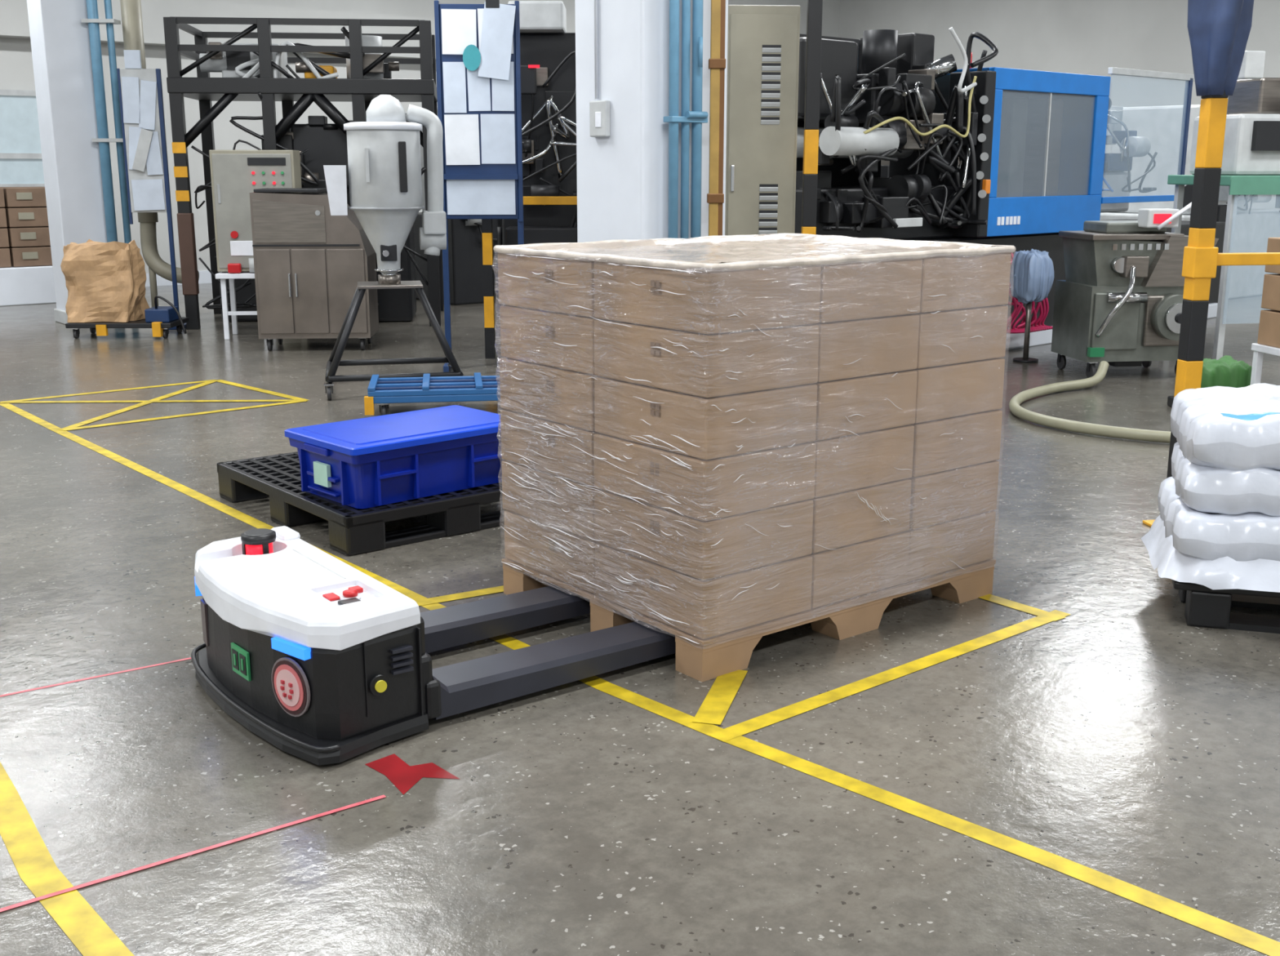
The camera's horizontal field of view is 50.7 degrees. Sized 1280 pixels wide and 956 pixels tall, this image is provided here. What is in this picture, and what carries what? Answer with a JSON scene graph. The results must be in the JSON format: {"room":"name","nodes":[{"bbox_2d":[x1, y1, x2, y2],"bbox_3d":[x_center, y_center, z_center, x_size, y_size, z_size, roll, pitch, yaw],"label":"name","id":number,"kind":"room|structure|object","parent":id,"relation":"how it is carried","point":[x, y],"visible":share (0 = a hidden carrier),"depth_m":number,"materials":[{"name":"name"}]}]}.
{"room":"factory floor","nodes":[
{"label":"factory floor","id":0,"kind":"room"},
{"bbox_2d":[0,0,839,273],"bbox_3d":[-5.411,-4.616,15.949,22.000,4.800,0.150,-10,16,-37],"label":"wall","id":1,"kind":"structure","parent":0,"point":[16,68],"depth_m":16.28,"materials":[{"name":"white paint"}]},
{"bbox_2d":[0,89,44,186],"bbox_3d":[-7.660,-3.571,14.227,3.160,1.060,0.065,-10,16,-37],"label":"window","id":2,"kind":"structure","parent":1,"relation":"in","point":[20,152],"depth_m":14.86,"materials":[{"name":"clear glass"}]},
{"bbox_2d":[145,271,211,286],"bbox_3d":[-5.356,-2.432,16.382,22.000,0.150,0.030,-10,16,-37],"label":"baseboard","id":3,"kind":"structure","parent":1,"relation":"attached to","point":[205,277],"depth_m":16.18,"materials":[{"name":"white paint"}]},
{"bbox_2d":[0,0,575,58],"bbox_3d":[-5.288,-5.263,15.638,22.000,0.500,0.250,-10,16,-37],"label":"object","id":4,"kind":"structure","parent":1,"relation":"attached to","point":[14,17],"depth_m":15.75,"materials":[{"name":"white"}]},
{"bbox_2d":[0,283,1279,955],"bbox_3d":[1.221,-0.426,8.268,22.000,0.100,21.300,-10,16,-37],"label":"floor","id":5,"kind":"structure","parent":0,"point":[1117,736],"depth_m":3.37,"materials":[{"name":"concrete"}]},
{"bbox_2d":[0,186,56,306],"bbox_3d":[-6.921,-2.391,13.930,2.000,1.175,1.000,-10,16,-37],"label":"drawer cabinet","id":6,"kind":"object","parent":5,"relation":"on","point":[26,269],"visible":0.73,"depth_m":13.85,"materials":[{"name":"white paint"}]},
{"bbox_2d":[26,0,106,324],"bbox_3d":[-5.065,-3.672,11.873,0.460,4.600,0.460,-10,16,-37],"label":"column","id":7,"kind":"structure","parent":5,"relation":"on","point":[60,40],"depth_m":11.84,"materials":[{"name":"paint"}]},
{"bbox_2d":[81,0,199,307],"bbox_3d":[-4.425,-3.665,11.841,0.790,4.600,0.245,0,13,0],"label":"pipes","id":8,"kind":"object","parent":7,"relation":"attached to","point":[131,10],"visible":0.66,"depth_m":11.89,"materials":[{"name":"metal"}]},
{"bbox_2d":[60,239,189,337],"bbox_3d":[-4.262,-1.585,11.278,1.062,0.801,0.510,0,13,0],"label":"bag","id":9,"kind":"object","parent":5,"relation":"on","point":[105,282],"visible":1,"depth_m":11.14,"materials":[{"name":"paper"}]},
{"bbox_2d":[116,49,186,329],"bbox_3d":[-4.221,-2.480,11.710,0.440,2.350,0.400,-1,13,-5],"label":"notice board","id":10,"kind":"object","parent":5,"relation":"on","point":[140,89],"visible":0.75,"depth_m":11.59,"materials":[{"name":"white paper"}]},
{"bbox_2d":[0,657,386,911],"bbox_3d":[-1.366,0.691,3.213,1.086,0.002,1.185,-10,16,-36],"label":"guide","id":11,"kind":"object","parent":5,"relation":"on","point":[46,895],"visible":0.86,"depth_m":2.87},
{"bbox_2d":[208,150,302,339],"bbox_3d":[-3.147,-1.933,11.186,0.660,1.520,0.500,-1,13,-6],"label":"cabinet","id":12,"kind":"object","parent":5,"relation":"on","point":[234,174],"visible":0.66,"depth_m":10.94,"materials":[{"name":"beige metal"}]},
{"bbox_2d":[163,17,444,329],"bbox_3d":[-2.955,-2.748,12.303,2.220,2.605,1.456,-2,13,-7],"label":"frame","id":13,"kind":"object","parent":5,"relation":"on","point":[251,72],"visible":0.55,"depth_m":11.58,"materials":[{"name":"paint"}]},
{"bbox_2d":[249,188,378,351],"bbox_3d":[-2.524,-1.632,10.540,0.850,1.225,0.585,-1,13,-4],"label":"cabinet","id":14,"kind":"object","parent":5,"relation":"on","point":[309,262],"visible":0.98,"depth_m":10.28,"materials":[{"name":"silver metal"}]},
{"bbox_2d":[217,451,506,555],"bbox_3d":[-1.062,0.041,5.697,1.000,0.150,1.200,-10,17,-38],"label":"pallet","id":15,"kind":"object","parent":5,"relation":"on","point":[353,531],"visible":0.41,"depth_m":5.25,"materials":[{"name":"black plastic"}]},
{"bbox_2d":[284,404,506,508],"bbox_3d":[-0.921,-0.095,5.398,0.832,0.248,0.518,-12,18,-42],"label":"storage tote","id":16,"kind":"object","parent":15,"relation":"on","point":[368,462],"visible":0.87,"depth_m":5.20,"materials":[{"name":"blue plastic"}]},
{"bbox_2d":[323,94,463,399],"bbox_3d":[-1.580,-1.458,8.469,0.860,1.820,0.764,-3,13,-12],"label":"dryer","id":17,"kind":"object","parent":5,"relation":"on","point":[384,161],"visible":0.94,"depth_m":8.28,"materials":[{"name":"white metal"}]},
{"bbox_2d":[365,753,459,794],"bbox_3d":[-0.540,0.698,3.190,0.240,0.001,0.220,0,13,0],"label":"red arrow marking","id":18,"kind":"object","parent":5,"relation":"on","point":[402,775],"visible":1,"depth_m":3.20,"materials":[{"name":"red paint"}]},
{"bbox_2d":[364,372,500,415],"bbox_3d":[-1.088,-0.477,7.848,0.980,0.190,0.520,-2,13,-8],"label":"cart","id":19,"kind":"object","parent":5,"relation":"on","point":[426,388],"visible":0.62,"depth_m":7.63,"materials":[{"name":"metal"}]},
{"bbox_2d":[191,525,675,765],"bbox_3d":[-0.344,0.300,3.996,1.829,0.388,0.913,-10,16,-36],"label":"truck","id":20,"kind":"object","parent":5,"relation":"on","point":[317,657],"visible":0.99,"depth_m":3.43,"materials":[{"name":"black plastic"}]},
{"bbox_2d":[413,106,502,305],"bbox_3d":[-1.208,-3.170,14.801,2.615,2.300,1.315,-10,16,-37],"label":"machine","id":21,"kind":"object","parent":5,"relation":"on","point":[464,236],"visible":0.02,"depth_m":13.90,"materials":[{"name":"metal"}]},
{"bbox_2d":[434,0,524,372],"bbox_3d":[-1.082,-1.977,9.245,0.580,2.482,0.320,-1,13,-3],"label":"notice board","id":22,"kind":"object","parent":5,"relation":"on","point":[477,46],"visible":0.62,"depth_m":9.08,"materials":[{"name":"paper"}]},
{"bbox_2d":[481,0,577,358],"bbox_3d":[-0.534,-2.278,10.394,1.232,2.550,1.320,0,13,0],"label":"machinery","id":23,"kind":"object","parent":5,"relation":"on","point":[547,51],"visible":0.3,"depth_m":9.96,"materials":[{"name":"paint"}]},
{"bbox_2d":[0,379,1279,955],"bbox_3d":[-1.186,0.278,4.997,3.069,0.002,8.530,-11,17,-38],"label":"tape","id":24,"kind":"object","parent":5,"relation":"on","point":[32,859],"visible":0.84,"depth_m":3.18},
{"bbox_2d":[574,0,728,242],"bbox_3d":[0.044,-2.615,7.307,0.640,4.600,0.600,-10,16,-37],"label":"column","id":25,"kind":"structure","parent":5,"relation":"on","point":[622,46],"depth_m":7.23,"materials":[{"name":"paint"}]},
{"bbox_2d":[663,0,708,238],"bbox_3d":[0.254,-2.541,6.986,0.250,4.600,0.112,-10,16,-37],"label":"pipe","id":26,"kind":"object","parent":5,"relation":"on","point":[695,117],"visible":0.53,"depth_m":7.12,"materials":[{"name":"blue metal"}]},
{"bbox_2d":[706,0,725,235],"bbox_3d":[0.410,-1.886,7.262,0.110,3.200,0.100,0,13,0],"label":"vertical pipe","id":27,"kind":"object","parent":5,"relation":"on","point":[717,62],"visible":0.62,"depth_m":7.23,"materials":[{"name":"metal"}]},
{"bbox_2d":[492,233,1016,681],"bbox_3d":[0.362,-0.174,4.400,1.316,1.155,1.056,-10,16,-37],"label":"pallet","id":28,"kind":"object","parent":5,"relation":"on","point":[720,445],"visible":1,"depth_m":3.97,"materials":[{"name":"cardboard"}]},
{"bbox_2d":[724,4,800,235],"bbox_3d":[0.695,-1.629,8.167,0.420,2.290,0.480,-1,13,-4],"label":"tall cabinet","id":29,"kind":"object","parent":5,"relation":"on","point":[763,41],"visible":0.62,"depth_m":7.83,"materials":[{"name":"beige metal"}]},
{"bbox_2d":[801,0,822,235],"bbox_3d":[0.990,-1.913,7.820,0.140,3.000,0.120,0,13,0],"label":"post","id":30,"kind":"object","parent":5,"relation":"on","point":[814,20],"visible":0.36,"depth_m":7.75,"materials":[{"name":"black metal"}]},
{"bbox_2d":[880,160,889,177],"bbox_3d":[2.359,-3.501,16.485,3.042,2.185,1.342,-10,16,-37],"label":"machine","id":31,"kind":"object","parent":5,"relation":"on","point":[885,165],"visible":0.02,"depth_m":16.34,"materials":[{"name":"metal"}]},
{"bbox_2d":[795,26,1225,350],"bbox_3d":[3.043,-2.298,10.997,5.974,2.318,1.370,-11,17,-41],"label":"machine","id":32,"kind":"object","parent":5,"relation":"on","point":[1018,158],"visible":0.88,"depth_m":9.72,"materials":[{"name":"black paint"}]},
{"bbox_2d":[1009,248,1053,363],"bbox_3d":[2.830,-1.254,9.820,0.223,0.813,0.280,-4,14,-16],"label":"pedestal fan","id":33,"kind":"object","parent":5,"relation":"on","point":[1032,272],"visible":1,"depth_m":9.70,"materials":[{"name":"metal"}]},
{"bbox_2d":[1008,360,1170,443],"bbox_3d":[2.891,-0.413,7.617,1.445,0.160,2.036,-7,15,-28],"label":"hose","id":34,"kind":"object","parent":5,"relation":"on","point":[1156,436],"visible":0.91,"depth_m":7.38,"materials":[{"name":"beige plastic"}]},
{"bbox_2d":[1051,202,1218,377],"bbox_3d":[3.360,-1.310,9.135,0.860,1.232,0.720,-2,13,-8],"label":"machine","id":35,"kind":"object","parent":5,"relation":"on","point":[1119,302],"visible":0.87,"depth_m":8.95,"materials":[{"name":"grey metal"}]},
{"bbox_2d":[1099,104,1279,298],"bbox_3d":[6.310,-3.191,14.893,2.916,2.300,1.313,-10,16,-37],"label":"partition panel","id":36,"kind":"object","parent":5,"relation":"on","point":[1161,125],"visible":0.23,"depth_m":14.25,"materials":[{"name":"white metal"}]},
{"bbox_2d":[1167,355,1252,407],"bbox_3d":[3.350,-0.548,7.880,0.400,0.313,0.340,0,13,0],"label":"bag","id":37,"kind":"object","parent":5,"relation":"on","point":[1226,371],"visible":0.36,"depth_m":7.73,"materials":[{"name":"plastic"}]},
{"bbox_2d":[1141,382,1279,633],"bbox_3d":[2.175,0.070,4.284,1.058,0.731,0.740,4,14,17],"label":"sacks","id":38,"kind":"object","parent":5,"relation":"on","point":[1215,534],"visible":1,"depth_m":4.12,"materials":[{"name":"white plastic"}]},
{"bbox_2d":[1142,0,1279,526],"bbox_3d":[3.181,-1.111,5.198,2.398,2.620,0.233,-2,13,-8],"label":"barrier post","id":39,"kind":"object","parent":5,"relation":"on","point":[1219,30],"visible":0.73,"depth_m":5.01,"materials":[{"name":"metal"}]},
{"bbox_2d":[1167,50,1279,359],"bbox_3d":[5.213,-2.001,10.004,2.400,2.187,0.810,-2,13,-10],"label":"machine","id":40,"kind":"object","parent":5,"relation":"on","point":[1251,160],"visible":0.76,"depth_m":9.49,"materials":[{"name":"white metal"}]},
{"bbox_2d":[1249,237,1279,385],"bbox_3d":[3.801,-0.808,7.457,0.620,1.010,0.440,-2,13,-10],"label":"table","id":41,"kind":"object","parent":5,"relation":"on","point":[1268,335],"visible":0.7,"depth_m":7.49,"materials":[{"name":"white plastic"}]},
{"bbox_2d":[839,0,1279,208],"bbox_3d":[9.925,-4.260,14.410,0.150,4.800,21.600,-10,16,-37],"label":"wall","id":42,"kind":"structure","parent":0,"point":[1077,37],"depth_m":18.83,"materials":[{"name":"white paint"}]}
]}

